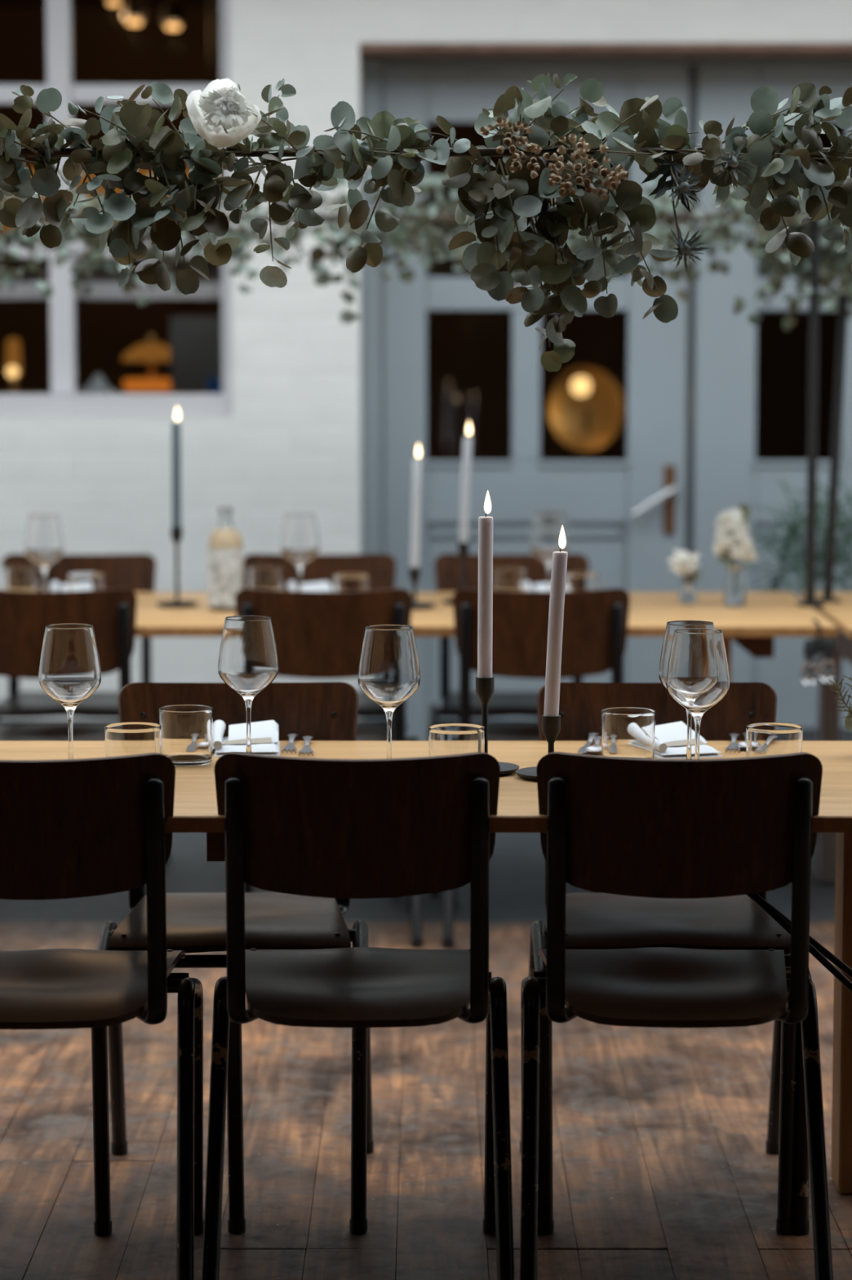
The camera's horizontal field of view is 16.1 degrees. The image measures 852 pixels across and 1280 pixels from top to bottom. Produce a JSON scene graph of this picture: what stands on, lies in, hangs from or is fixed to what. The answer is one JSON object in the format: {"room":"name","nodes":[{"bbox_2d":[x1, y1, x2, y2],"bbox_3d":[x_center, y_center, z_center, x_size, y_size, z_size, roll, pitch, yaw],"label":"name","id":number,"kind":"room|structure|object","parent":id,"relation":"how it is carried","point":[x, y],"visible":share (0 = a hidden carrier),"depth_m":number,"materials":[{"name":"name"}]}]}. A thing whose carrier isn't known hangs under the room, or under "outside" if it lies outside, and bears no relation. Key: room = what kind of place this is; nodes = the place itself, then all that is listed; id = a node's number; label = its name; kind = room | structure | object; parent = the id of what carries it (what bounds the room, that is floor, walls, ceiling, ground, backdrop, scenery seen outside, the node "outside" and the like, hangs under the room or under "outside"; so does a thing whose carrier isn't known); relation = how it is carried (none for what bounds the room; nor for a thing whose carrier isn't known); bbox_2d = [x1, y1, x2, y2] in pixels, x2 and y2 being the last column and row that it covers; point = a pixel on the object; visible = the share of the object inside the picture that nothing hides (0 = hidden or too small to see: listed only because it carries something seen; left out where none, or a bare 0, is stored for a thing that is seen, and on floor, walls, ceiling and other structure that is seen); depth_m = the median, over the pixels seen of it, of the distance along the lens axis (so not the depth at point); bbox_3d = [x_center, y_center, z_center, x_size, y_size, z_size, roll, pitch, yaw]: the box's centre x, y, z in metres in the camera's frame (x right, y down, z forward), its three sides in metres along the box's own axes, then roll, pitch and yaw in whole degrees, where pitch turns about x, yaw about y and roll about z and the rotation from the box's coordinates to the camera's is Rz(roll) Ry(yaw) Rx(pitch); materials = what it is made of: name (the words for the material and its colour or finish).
{"room":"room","nodes":[
{"label":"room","id":0,"kind":"room"},
{"bbox_2d":[0,0,219,6],"bbox_3d":[0.000,-2.613,10.800,7.400,0.280,4.370,0,6,0],"label":"ceiling","id":1,"kind":"structure","parent":0,"point":[2,2],"depth_m":12.63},
{"bbox_2d":[122,0,146,25],"bbox_3d":[-1.047,-2.338,10.814,0.084,0.269,0.084,0,6,0],"label":"light","id":2,"kind":"object","parent":1,"relation":"hanging from","point":[134,11],"visible":1,"depth_m":10.79,"materials":[{"name":"glass"}]},
{"bbox_2d":[161,0,184,30],"bbox_3d":[-0.908,-2.331,10.815,0.084,0.284,0.084,0,6,0],"label":"light","id":3,"kind":"object","parent":1,"relation":"hanging from","point":[172,15],"visible":1,"depth_m":10.79,"materials":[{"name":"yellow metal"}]},
{"bbox_2d":[209,0,213,83],"label":"hanging wire","id":4,"kind":"object","parent":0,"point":[211,1],"depth_m":10.44,"materials":[{"name":"black metal"}]},
{"bbox_2d":[0,6,845,554],"bbox_3d":[0.000,-1.246,10.945,7.400,3.030,4.370,0,6,0],"label":"window glass","id":5,"kind":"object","parent":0,"point":[469,353],"depth_m":12.93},
{"bbox_2d":[0,391,222,394],"bbox_3d":[-1.266,-0.683,8.833,1.447,0.077,0.449,0,6,0],"label":"trim","id":6,"kind":"structure","parent":5,"relation":"attached to","point":[1,393],"depth_m":8.85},
{"bbox_2d":[74,373,122,394],"bbox_3d":[-0.963,-0.746,8.770,0.150,0.061,0.120,0,6,0],"label":"folded cloth","id":7,"kind":"object","parent":6,"relation":"on","point":[98,384],"visible":0.81,"depth_m":8.73,"materials":[{"name":"white"}]},
{"bbox_2d":[206,377,222,394],"bbox_3d":[-0.612,-0.738,8.771,0.054,0.045,0.054,0,6,0],"label":"cup","id":8,"kind":"object","parent":6,"relation":"on","point":[214,385],"visible":0.85,"depth_m":8.75,"materials":[{"name":"blue plastic"}]},
{"bbox_2d":[359,43,851,62],"bbox_3d":[0.758,-1.659,8.525,1.885,0.022,0.356,0,6,0],"label":"trim","id":9,"kind":"structure","parent":5,"relation":"attached to","point":[380,51],"depth_m":8.35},
{"bbox_2d":[0,717,851,1279],"bbox_3d":[0.000,1.031,4.735,7.000,0.251,17.200,0,6,0],"label":"floor","id":10,"kind":"structure","parent":0,"point":[663,1169],"depth_m":5.20,"materials":[{"name":"wood"}]},
{"bbox_2d":[0,587,146,895],"bbox_3d":[-0.849,0.266,6.950,0.444,0.806,0.482,0,6,-2],"label":"dining chair","id":11,"kind":"object","parent":10,"relation":"on","point":[24,615],"visible":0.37,"depth_m":6.72,"materials":[{"name":"wood"}]},
{"bbox_2d":[0,553,169,862],"bbox_3d":[-0.887,0.199,7.580,0.444,0.806,0.482,0,6,0],"label":"dining chair","id":12,"kind":"object","parent":10,"relation":"on","point":[135,572],"visible":0.46,"depth_m":7.72,"materials":[{"name":"wood"}]},
{"bbox_2d":[0,752,204,1279],"bbox_3d":[-0.548,0.538,4.384,0.444,0.806,0.482,0,6,-1],"label":"dining chair","id":13,"kind":"object","parent":10,"relation":"on","point":[79,828],"visible":1,"depth_m":4.17,"materials":[{"name":"wood"}]},
{"bbox_2d":[169,315,222,391],"bbox_3d":[-0.653,-0.306,9.466,0.285,1.414,0.050,0,6,0],"label":"divider","id":14,"kind":"object","parent":10,"relation":"on","point":[196,341],"visible":0.24,"depth_m":9.38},
{"bbox_2d":[91,681,373,1235],"bbox_3d":[-0.306,0.489,4.841,0.444,0.806,0.482,0,6,-1],"label":"dining chair","id":15,"kind":"object","parent":10,"relation":"on","point":[196,922],"visible":0.56,"depth_m":4.86,"materials":[{"name":"wood"}]},
{"bbox_2d":[243,553,396,723],"bbox_3d":[-0.274,0.199,7.580,0.444,0.806,0.482,0,6,0],"label":"dining chair","id":16,"kind":"object","parent":10,"relation":"on","point":[380,568],"visible":0.19,"depth_m":7.73,"materials":[{"name":"wood"}]},
{"bbox_2d":[235,587,422,948],"bbox_3d":[-0.229,0.266,6.950,0.444,0.806,0.482,0,6,0],"label":"dining chair","id":17,"kind":"object","parent":10,"relation":"on","point":[318,635],"visible":0.34,"depth_m":6.72,"materials":[{"name":"wood"}]},
{"bbox_2d":[201,751,515,1279],"bbox_3d":[-0.095,0.537,4.394,0.444,0.806,0.482,0,6,0],"label":"dining chair","id":18,"kind":"object","parent":10,"relation":"on","point":[327,828],"visible":1,"depth_m":4.19,"materials":[{"name":"brown wood"}]},
{"bbox_2d":[0,741,851,1195],"bbox_3d":[-0.290,0.560,4.600,2.620,0.716,0.754,0,6,0],"label":"dining table","id":19,"kind":"object","parent":10,"relation":"on","point":[195,801],"visible":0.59,"depth_m":4.79,"materials":[{"name":"brown wood"}]},
{"bbox_2d":[38,623,101,759],"bbox_3d":[-0.536,0.092,4.547,0.094,0.227,0.094,0,6,0],"label":"wine glass","id":20,"kind":"object","parent":19,"relation":"on","point":[69,672],"visible":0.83,"depth_m":4.51,"materials":[{"name":"white"}]},
{"bbox_2d":[104,721,161,756],"bbox_3d":[-0.434,0.170,4.477,0.084,0.087,0.084,0,6,0],"label":"water glass","id":21,"kind":"object","parent":19,"relation":"on","point":[129,738],"visible":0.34,"depth_m":4.44,"materials":[{"name":"clear"}]},
{"bbox_2d":[159,704,213,766],"bbox_3d":[-0.371,0.148,4.679,0.084,0.087,0.084,0,6,0],"label":"water glass","id":22,"kind":"object","parent":19,"relation":"on","point":[187,730],"visible":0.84,"depth_m":4.64,"materials":[{"name":"white"}]},
{"bbox_2d":[213,720,279,756],"bbox_3d":[-0.289,0.155,4.841,0.108,0.039,0.177,0,6,-3],"label":"napkin","id":23,"kind":"object","parent":19,"relation":"on","point":[264,734],"visible":0.9,"depth_m":4.82,"materials":[{"name":"white fabric"}]},
{"bbox_2d":[217,615,279,753],"bbox_3d":[-0.275,0.078,4.671,0.094,0.227,0.094,0,6,0],"label":"wine glass","id":24,"kind":"object","parent":19,"relation":"on","point":[248,661],"visible":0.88,"depth_m":4.63,"materials":[{"name":"white"}]},
{"bbox_2d":[357,624,420,758],"bbox_3d":[-0.055,0.093,4.529,0.094,0.227,0.094,0,6,0],"label":"wine glass","id":25,"kind":"object","parent":19,"relation":"on","point":[389,672],"visible":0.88,"depth_m":4.49,"materials":[{"name":"white"}]},
{"bbox_2d":[428,723,484,756],"bbox_3d":[0.045,0.171,4.463,0.084,0.087,0.084,0,6,0],"label":"water glass","id":26,"kind":"object","parent":19,"relation":"on","point":[444,739],"visible":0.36,"depth_m":4.43,"materials":[{"name":"white"}]},
{"bbox_2d":[475,676,519,775],"bbox_3d":[0.089,0.129,4.582,0.106,0.146,0.106,0,6,0],"label":"candle holder","id":27,"kind":"object","parent":19,"relation":"on","point":[485,687],"visible":0.56,"depth_m":4.57,"materials":[{"name":"black metal"}]},
{"bbox_2d":[477,490,493,678],"bbox_3d":[0.090,-0.075,4.560,0.023,0.303,0.022,0,6,0],"label":"candle","id":28,"kind":"object","parent":27,"relation":"on","point":[485,615],"visible":1,"depth_m":4.55,"materials":[{"name":"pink wax"}]},
{"bbox_2d":[475,676,494,704],"bbox_3d":[0.089,0.077,4.576,0.028,0.042,0.028,0,6,0],"label":"cup","id":29,"kind":"object","parent":27,"relation":"on","point":[485,687],"depth_m":4.57,"materials":[{"name":"black metal"}]},
{"bbox_2d":[515,715,560,780],"bbox_3d":[0.188,0.160,4.534,0.106,0.094,0.106,0,6,0],"label":"candle holder","id":30,"kind":"object","parent":19,"relation":"on","point":[551,726],"visible":0.49,"depth_m":4.52,"materials":[{"name":"black metal"}]},
{"bbox_2d":[542,715,560,742],"bbox_3d":[0.188,0.134,4.532,0.028,0.042,0.028,0,6,0],"label":"cup","id":31,"kind":"object","parent":30,"relation":"on","point":[551,726],"depth_m":4.52,"materials":[{"name":"black metal"}]},
{"bbox_2d":[543,525,568,716],"bbox_3d":[0.194,-0.019,4.515,0.035,0.306,0.022,0,6,0],"label":"candle","id":32,"kind":"object","parent":30,"relation":"on","point":[559,565],"visible":1,"depth_m":4.51,"materials":[{"name":"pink wax"}]},
{"bbox_2d":[584,735,602,753],"bbox_3d":[0.274,0.168,4.843,0.033,0.011,0.168,1,6,6],"label":"spoon","id":33,"kind":"object","parent":19,"relation":"on","point":[596,748],"visible":0.89,"depth_m":4.81,"materials":[{"name":"silver metal"}]},
{"bbox_2d":[584,743,602,753],"bbox_3d":[0.270,0.174,4.802,0.033,0.007,0.085,1,6,6],"label":"bowl","id":34,"kind":"object","parent":33,"relation":"attached to","point":[596,748],"depth_m":4.80,"materials":[{"name":"silver metal"}]},
{"bbox_2d":[601,706,655,758],"bbox_3d":[0.311,0.152,4.649,0.084,0.087,0.084,0,6,0],"label":"water glass","id":35,"kind":"object","parent":19,"relation":"on","point":[626,731],"visible":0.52,"depth_m":4.62,"materials":[{"name":"clear"}]},
{"bbox_2d":[658,620,715,759],"bbox_3d":[0.401,0.087,4.594,0.094,0.227,0.094,0,6,0],"label":"wine glass","id":36,"kind":"object","parent":19,"relation":"on","point":[671,626],"visible":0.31,"depth_m":4.57,"materials":[{"name":"clear"}]},
{"bbox_2d":[653,721,724,759],"bbox_3d":[0.393,0.157,4.819,0.108,0.039,0.177,-2,6,-16],"label":"napkin","id":37,"kind":"object","parent":19,"relation":"on","point":[670,739],"visible":0.69,"depth_m":4.78,"materials":[{"name":"white fabric"}]},
{"bbox_2d":[666,628,729,759],"bbox_3d":[0.403,0.099,4.474,0.094,0.227,0.094,0,6,0],"label":"wine glass","id":38,"kind":"object","parent":19,"relation":"on","point":[698,678],"visible":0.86,"depth_m":4.43,"materials":[{"name":"clear"}]},
{"bbox_2d":[746,722,803,756],"bbox_3d":[0.516,0.171,4.470,0.084,0.087,0.084,0,6,0],"label":"water glass","id":39,"kind":"object","parent":19,"relation":"on","point":[762,739],"visible":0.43,"depth_m":4.44,"materials":[{"name":"clear"}]},
{"bbox_3d":[0.700,0.146,4.756,0.052,0.075,0.052,0,6,0],"label":"vase","id":40,"kind":"object","parent":19,"relation":"on","visible":0},
{"bbox_2d":[825,675,851,732],"bbox_3d":[0.671,0.111,4.752,0.088,0.129,0.038,0,6,0],"label":"rosemary sprig","id":41,"kind":"object","parent":40,"relation":"in","point":[848,722],"visible":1,"depth_m":4.75,"materials":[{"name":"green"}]},
{"bbox_3d":[0.955,-0.279,4.508,0.060,0.972,0.060,0,6,0],"label":"pole","id":42,"kind":"object","parent":19,"relation":"on","visible":0},
{"bbox_2d":[0,72,851,372],"bbox_3d":[-0.289,-0.615,4.427,2.500,0.445,0.272,0,6,-1],"label":"eucalyptus garland","id":43,"kind":"object","parent":42,"relation":"attached to","point":[782,149],"visible":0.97,"depth_m":4.42,"materials":[{"name":"green"}]},
{"bbox_2d":[185,78,261,157],"bbox_3d":[-0.277,-0.754,4.355,0.095,0.105,0.162,4,7,35],"label":"peony","id":44,"kind":"object","parent":43,"relation":"attached to","point":[220,114],"visible":1,"depth_m":4.32,"materials":[{"name":"white"}]},
{"bbox_2d":[480,118,533,154],"bbox_3d":[0.122,-0.727,4.364,0.075,0.051,0.095,1,6,12],"label":"berries","id":45,"kind":"object","parent":43,"relation":"attached to","point":[509,140],"visible":1,"depth_m":4.33,"materials":[{"name":"brown plant"}]},
{"bbox_2d":[509,142,550,178],"bbox_3d":[0.149,-0.692,4.364,0.059,0.051,0.097,0,6,0],"label":"flower","id":46,"kind":"object","parent":43,"relation":"attached to","point":[516,165],"visible":0.99,"depth_m":4.33,"materials":[{"name":"brown plant"}]},
{"bbox_2d":[554,133,590,162],"bbox_3d":[0.212,-0.711,4.364,0.049,0.043,0.092,0,6,0],"label":"flower","id":47,"kind":"object","parent":43,"relation":"attached to","point":[572,137],"visible":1,"depth_m":4.33,"materials":[{"name":"brown plant"}]},
{"bbox_2d":[547,144,628,200],"bbox_3d":[0.227,-0.671,4.338,0.115,0.081,0.096,4,7,35],"label":"flower","id":48,"kind":"object","parent":43,"relation":"attached to","point":[612,182],"visible":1,"depth_m":4.32,"materials":[{"name":"brown plant"}]},
{"bbox_2d":[641,155,704,210],"bbox_3d":[0.369,-0.668,4.397,0.078,0.088,0.116,-2,7,-22],"label":"thistle","id":49,"kind":"object","parent":43,"relation":"attached to","point":[668,168],"visible":0.98,"depth_m":4.41,"materials":[{"name":"grey"}]},
{"bbox_2d":[648,155,710,274],"bbox_3d":[0.371,-0.624,4.409,0.076,0.177,0.096,-4,7,-34],"label":"thistle","id":50,"kind":"object","parent":43,"relation":"hanging from","point":[686,248],"visible":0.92,"depth_m":4.41,"materials":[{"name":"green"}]},
{"bbox_2d":[676,140,755,189],"bbox_3d":[0.407,-0.688,4.382,0.150,0.070,0.062,5,8,38],"label":"thistle","id":51,"kind":"object","parent":43,"relation":"attached to","point":[736,164],"visible":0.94,"depth_m":4.36,"materials":[{"name":"grey"}]},
{"bbox_2d":[134,591,838,682],"bbox_3d":[-0.312,0.280,7.246,2.476,0.716,0.865,0,6,0],"label":"dining table","id":52,"kind":"object","parent":10,"relation":"on","point":[754,626],"visible":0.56,"depth_m":7.00,"materials":[{"name":"brown wood"}]},
{"bbox_2d":[2,565,37,591],"bbox_3d":[-0.986,-0.133,7.334,0.084,0.087,0.084,0,6,0],"label":"water glass","id":53,"kind":"object","parent":52,"relation":"on","point":[21,578],"visible":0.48,"depth_m":7.30,"materials":[{"name":"white"}]},
{"bbox_2d":[23,514,64,591],"bbox_3d":[-0.900,-0.181,7.120,0.094,0.227,0.094,0,6,0],"label":"wine glass","id":54,"kind":"object","parent":52,"relation":"on","point":[44,545],"visible":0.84,"depth_m":7.08,"materials":[{"name":"white"}]},
{"bbox_2d":[67,572,103,591],"bbox_3d":[-0.807,-0.114,7.154,0.084,0.087,0.084,0,6,0],"label":"water glass","id":55,"kind":"object","parent":52,"relation":"on","point":[77,581],"visible":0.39,"depth_m":7.12,"materials":[{"name":"white"}]},
{"bbox_2d":[156,527,198,607],"bbox_3d":[-0.598,-0.176,7.245,0.100,0.190,0.100,0,6,0],"label":"candle holder","id":56,"kind":"object","parent":52,"relation":"on","point":[176,533],"visible":1,"depth_m":7.24,"materials":[{"name":"black metal"}]},
{"bbox_2d":[171,406,181,527],"bbox_3d":[-0.597,-0.405,7.221,0.023,0.310,0.022,0,6,0],"label":"candle","id":57,"kind":"object","parent":56,"relation":"on","point":[175,427],"visible":1,"depth_m":7.21,"materials":[{"name":"grey wax"}]},
{"bbox_2d":[170,527,182,544],"bbox_3d":[-0.598,-0.249,7.237,0.028,0.042,0.028,0,6,0],"label":"cup","id":58,"kind":"object","parent":56,"relation":"on","point":[176,533],"depth_m":7.23,"materials":[{"name":"black metal"}]},
{"bbox_2d":[208,507,243,611],"bbox_3d":[-0.474,-0.192,7.148,0.083,0.242,0.083,0,6,0],"label":"glass bottle","id":59,"kind":"object","parent":52,"relation":"on","point":[225,546],"visible":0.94,"depth_m":7.12,"materials":[{"name":"white"}]},
{"bbox_2d":[248,565,282,590],"bbox_3d":[-0.390,-0.133,7.334,0.084,0.087,0.084,0,6,0],"label":"water glass","id":60,"kind":"object","parent":52,"relation":"on","point":[266,577],"visible":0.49,"depth_m":7.30,"materials":[{"name":"white"}]},
{"bbox_2d":[280,512,319,591],"bbox_3d":[-0.299,-0.186,7.166,0.094,0.227,0.094,0,6,0],"label":"wine glass","id":61,"kind":"object","parent":52,"relation":"on","point":[300,544],"visible":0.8,"depth_m":7.12,"materials":[{"name":"clear"}]},
{"bbox_2d":[288,581,333,591],"bbox_3d":[-0.283,-0.122,7.454,0.108,0.039,0.177,-1,6,-6],"label":"napkin","id":62,"kind":"object","parent":52,"relation":"on","point":[324,586],"visible":0.33,"depth_m":7.47,"materials":[{"name":"white fabric"}]},
{"bbox_2d":[333,573,368,591],"bbox_3d":[-0.177,-0.110,7.119,0.084,0.087,0.084,0,6,0],"label":"water glass","id":63,"kind":"object","parent":52,"relation":"on","point":[342,582],"visible":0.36,"depth_m":7.08,"materials":[{"name":"white"}]},
{"bbox_2d":[408,567,435,609],"bbox_3d":[-0.027,-0.125,7.203,0.100,0.098,0.100,0,6,0],"label":"candle holder","id":64,"kind":"object","parent":52,"relation":"on","point":[414,572],"visible":0.77,"depth_m":7.19,"materials":[{"name":"black metal"}]},
{"bbox_2d":[408,567,420,584],"bbox_3d":[-0.027,-0.153,7.200,0.028,0.042,0.028,0,6,0],"label":"cup","id":65,"kind":"object","parent":64,"relation":"on","point":[414,572],"depth_m":7.19,"materials":[{"name":"black metal"}]},
{"bbox_2d":[409,443,422,567],"bbox_3d":[-0.024,-0.311,7.183,0.028,0.316,0.022,0,6,0],"label":"candle","id":66,"kind":"object","parent":64,"relation":"on","point":[416,464],"visible":1,"depth_m":7.17,"materials":[{"name":"grey wax"}]},
{"bbox_2d":[443,542,469,604],"bbox_3d":[0.091,-0.163,7.311,0.100,0.150,0.100,0,6,0],"label":"candle holder","id":67,"kind":"object","parent":52,"relation":"on","point":[463,547],"visible":0.56,"depth_m":7.30,"materials":[{"name":"black metal"}]},
{"bbox_2d":[457,542,469,559],"bbox_3d":[0.091,-0.216,7.305,0.028,0.042,0.028,0,6,0],"label":"cup","id":68,"kind":"object","parent":67,"relation":"on","point":[463,547],"depth_m":7.29,"materials":[{"name":"black metal"}]},
{"bbox_2d":[458,421,472,542],"bbox_3d":[0.096,-0.373,7.289,0.032,0.313,0.022,0,6,0],"label":"candle","id":69,"kind":"object","parent":67,"relation":"on","point":[467,442],"visible":1,"depth_m":7.28,"materials":[{"name":"grey wax"}]},
{"bbox_2d":[493,567,526,591],"bbox_3d":[0.201,-0.129,7.298,0.084,0.087,0.084,0,6,0],"label":"water glass","id":70,"kind":"object","parent":52,"relation":"on","point":[506,579],"visible":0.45,"depth_m":7.26,"materials":[{"name":"white"}]},
{"bbox_2d":[525,581,547,591],"bbox_3d":[0.299,-0.122,7.454,0.108,0.039,0.177,-1,6,-6],"label":"napkin","id":71,"kind":"object","parent":52,"relation":"on","point":[543,587],"visible":0.16,"depth_m":7.46,"materials":[{"name":"white fabric"}]},
{"bbox_2d":[529,511,569,591],"bbox_3d":[0.295,-0.191,7.212,0.094,0.227,0.094,0,6,0],"label":"wine glass","id":72,"kind":"object","parent":52,"relation":"on","point":[547,526],"visible":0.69,"depth_m":7.17,"materials":[{"name":"clear"}]},
{"bbox_2d":[565,572,598,591],"bbox_3d":[0.367,-0.114,7.154,0.084,0.087,0.084,0,6,0],"label":"water glass","id":73,"kind":"object","parent":52,"relation":"on","point":[575,581],"visible":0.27,"depth_m":7.12,"materials":[{"name":"white"}]},
{"bbox_2d":[679,580,696,604],"bbox_3d":[0.635,-0.116,7.316,0.042,0.056,0.042,0,6,0],"label":"bud vase","id":74,"kind":"object","parent":52,"relation":"on","point":[687,593],"visible":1,"depth_m":7.30,"materials":[{"name":"clear glass"}]},
{"bbox_2d":[666,548,702,582],"bbox_3d":[0.625,-0.158,7.307,0.080,0.126,0.078,2,6,18],"label":"rose","id":75,"kind":"object","parent":74,"relation":"in","point":[684,563],"visible":1,"depth_m":7.30,"materials":[{"name":"white"}]},
{"bbox_2d":[724,564,746,607],"bbox_3d":[0.742,-0.130,7.250,0.052,0.099,0.052,0,6,0],"label":"bud vase","id":76,"kind":"object","parent":52,"relation":"on","point":[735,586],"visible":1,"depth_m":7.23,"materials":[{"name":"clear glass"}]},
{"bbox_2d":[711,504,757,565],"bbox_3d":[0.741,-0.206,7.241,0.113,0.236,0.107,0,6,0],"label":"flower","id":77,"kind":"object","parent":76,"relation":"in","point":[733,527],"visible":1,"depth_m":7.22,"materials":[{"name":"white plant"}]},
{"bbox_2d":[796,220,824,606],"bbox_3d":[0.926,-0.564,7.220,0.060,0.968,0.060,0,6,0],"label":"pole","id":78,"kind":"object","parent":52,"relation":"on","point":[815,257],"visible":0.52,"depth_m":7.22,"materials":[{"name":"black metal"}]},
{"bbox_2d":[800,618,835,685],"bbox_3d":[0.880,0.028,6.812,0.080,0.141,0.128,0,6,0],"label":"string light","id":79,"kind":"object","parent":52,"relation":"hanging from","point":[809,673],"visible":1,"depth_m":6.76,"materials":[{"name":"black rubber"}]},
{"bbox_2d":[803,640,815,656],"bbox_3d":[0.860,0.018,6.766,0.027,0.036,0.027,0,6,0],"label":"socket","id":80,"kind":"object","parent":79,"relation":"attached to","point":[809,645],"depth_m":6.76,"materials":[{"name":"black rubber"}]},
{"bbox_3d":[-1.500,-0.564,7.220,0.060,0.968,0.060,0,6,0],"label":"pole","id":81,"kind":"object","parent":52,"relation":"on","visible":0},
{"bbox_2d":[0,169,830,324],"bbox_3d":[-0.269,-0.940,7.181,2.503,0.374,0.308,0,6,0],"label":"eucalyptus garland","id":82,"kind":"object","parent":81,"relation":"attached to","point":[398,238],"visible":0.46,"depth_m":7.15,"materials":[{"name":"green"}]},
{"bbox_2d":[427,553,598,895],"bbox_3d":[0.219,0.199,7.580,0.444,0.806,0.482,0,6,0],"label":"dining chair","id":83,"kind":"object","parent":10,"relation":"on","point":[447,566],"visible":0.35,"depth_m":7.71,"materials":[{"name":"wood"}]},
{"bbox_2d":[442,587,630,948],"bbox_3d":[0.258,0.266,6.950,0.444,0.806,0.482,0,6,0],"label":"dining chair","id":84,"kind":"object","parent":10,"relation":"on","point":[596,621],"visible":0.41,"depth_m":6.73,"materials":[{"name":"wood"}]},
{"bbox_2d":[548,366,623,460],"bbox_3d":[0.569,-0.341,10.623,0.280,1.239,0.280,0,6,0],"label":"lamp","id":85,"kind":"object","parent":10,"relation":"on","point":[586,405],"visible":0.75,"depth_m":10.58,"materials":[{"name":"gold metal"}]},
{"bbox_2d":[520,682,812,1235],"bbox_3d":[0.381,0.489,4.840,0.444,0.806,0.482,0,6,0],"label":"dining chair","id":86,"kind":"object","parent":10,"relation":"on","point":[593,920],"visible":0.48,"depth_m":4.85,"materials":[{"name":"wood"}]},
{"bbox_2d":[520,751,833,1279],"bbox_3d":[0.354,0.537,4.394,0.444,0.806,0.482,0,6,1],"label":"dining chair","id":87,"kind":"object","parent":10,"relation":"on","point":[651,828],"visible":1,"depth_m":4.18,"materials":[{"name":"wood"}]},
{"bbox_2d":[736,470,851,741],"bbox_3d":[1.111,0.018,8.151,0.570,1.045,0.375,-3,7,-25],"label":"potted palm","id":88,"kind":"object","parent":10,"relation":"on","point":[810,734],"visible":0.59,"depth_m":8.10,"materials":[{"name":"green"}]},
{"bbox_2d":[802,727,851,741],"bbox_3d":[1.092,0.397,8.208,0.304,0.280,0.304,0,6,0],"label":"pot","id":89,"kind":"object","parent":88,"relation":"attached to","point":[810,734],"depth_m":8.32,"materials":[{"name":"grey"}]},
{"bbox_2d":[800,591,851,882],"bbox_3d":[1.937,0.282,7.221,1.978,0.716,0.915,0,6,0],"label":"dining table","id":90,"kind":"object","parent":10,"relation":"on","point":[840,614],"visible":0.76,"depth_m":7.51,"materials":[{"name":"brown wood"}]},
{"bbox_2d":[815,235,850,602],"bbox_3d":[0.993,-0.561,7.335,0.081,0.938,0.060,0,6,0],"label":"pole","id":91,"kind":"object","parent":90,"relation":"on","point":[843,303],"visible":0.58,"depth_m":7.33,"materials":[{"name":"black metal"}]},
{"bbox_3d":[2.775,-0.561,7.335,0.060,0.938,0.060,0,6,0],"label":"pole","id":92,"kind":"object","parent":90,"relation":"on","visible":0},
{"bbox_2d":[733,199,851,330],"bbox_3d":[1.760,-0.915,7.272,2.050,0.336,0.307,0,6,0],"label":"eucalyptus garland","id":93,"kind":"object","parent":92,"relation":"attached to","point":[833,266],"visible":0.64,"depth_m":7.24,"materials":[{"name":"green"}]},
{"bbox_3d":[-1.425,-0.207,9.808,1.950,1.145,0.450,0,6,0],"label":"countertop","id":94,"kind":"structure","parent":10,"relation":"on","visible":0},
{"bbox_2d":[5,337,22,391],"bbox_3d":[-1.327,-0.873,9.710,0.090,0.200,0.095,0,6,0],"label":"lamp","id":95,"kind":"object","parent":94,"relation":"on","point":[13,354],"visible":0.72,"depth_m":9.69,"materials":[{"name":"gold metal"}]},
{"bbox_2d":[120,333,170,391],"bbox_3d":[-0.885,-0.882,9.741,0.200,0.210,0.200,0,6,0],"label":"table lamp","id":96,"kind":"object","parent":94,"relation":"on","point":[151,352],"visible":0.79,"depth_m":9.67,"materials":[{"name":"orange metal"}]},
{"bbox_2d":[0,0,851,719],"bbox_3d":[0.000,-1.160,8.576,7.400,3.300,0.358,0,6,0],"label":"wall","id":97,"kind":"structure","parent":0,"point":[291,442],"depth_m":8.45,"materials":[{"name":"white paint"}]},
{"bbox_2d":[0,0,232,416],"bbox_3d":[-1.266,-1.345,8.470,1.447,1.430,0.130,0,6,0],"label":"window","id":98,"kind":"structure","parent":97,"relation":"in","point":[63,402],"depth_m":8.48,"materials":[{"name":"grey paint"}]},
{"bbox_2d":[0,260,222,299],"bbox_3d":[-1.251,-1.054,8.617,1.357,0.164,0.044,0,6,0],"label":"window blind","id":99,"kind":"object","parent":98,"relation":"attached to","point":[24,291],"visible":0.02,"depth_m":8.60,"materials":[{"name":"grey"}]},
{"bbox_2d":[382,64,696,741],"bbox_3d":[0.323,-0.591,8.719,0.894,2.113,0.105,0,6,0],"label":"door","id":100,"kind":"structure","parent":97,"relation":"in","point":[650,491],"depth_m":8.72,"materials":[{"name":"blue paint"}]},
{"bbox_2d":[361,59,851,719],"bbox_3d":[0.758,-0.596,8.755,1.883,2.140,0.082,0,6,0],"label":"trim","id":101,"kind":"structure","parent":97,"relation":"attached to","point":[371,69],"depth_m":8.68,"materials":[{"name":"blue paint"}]},
{"bbox_2d":[692,64,851,728],"bbox_3d":[1.218,-0.594,8.744,0.885,2.113,0.055,0,6,0],"label":"door","id":102,"kind":"structure","parent":97,"relation":"in","point":[726,475],"depth_m":8.72,"materials":[{"name":"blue paint"}]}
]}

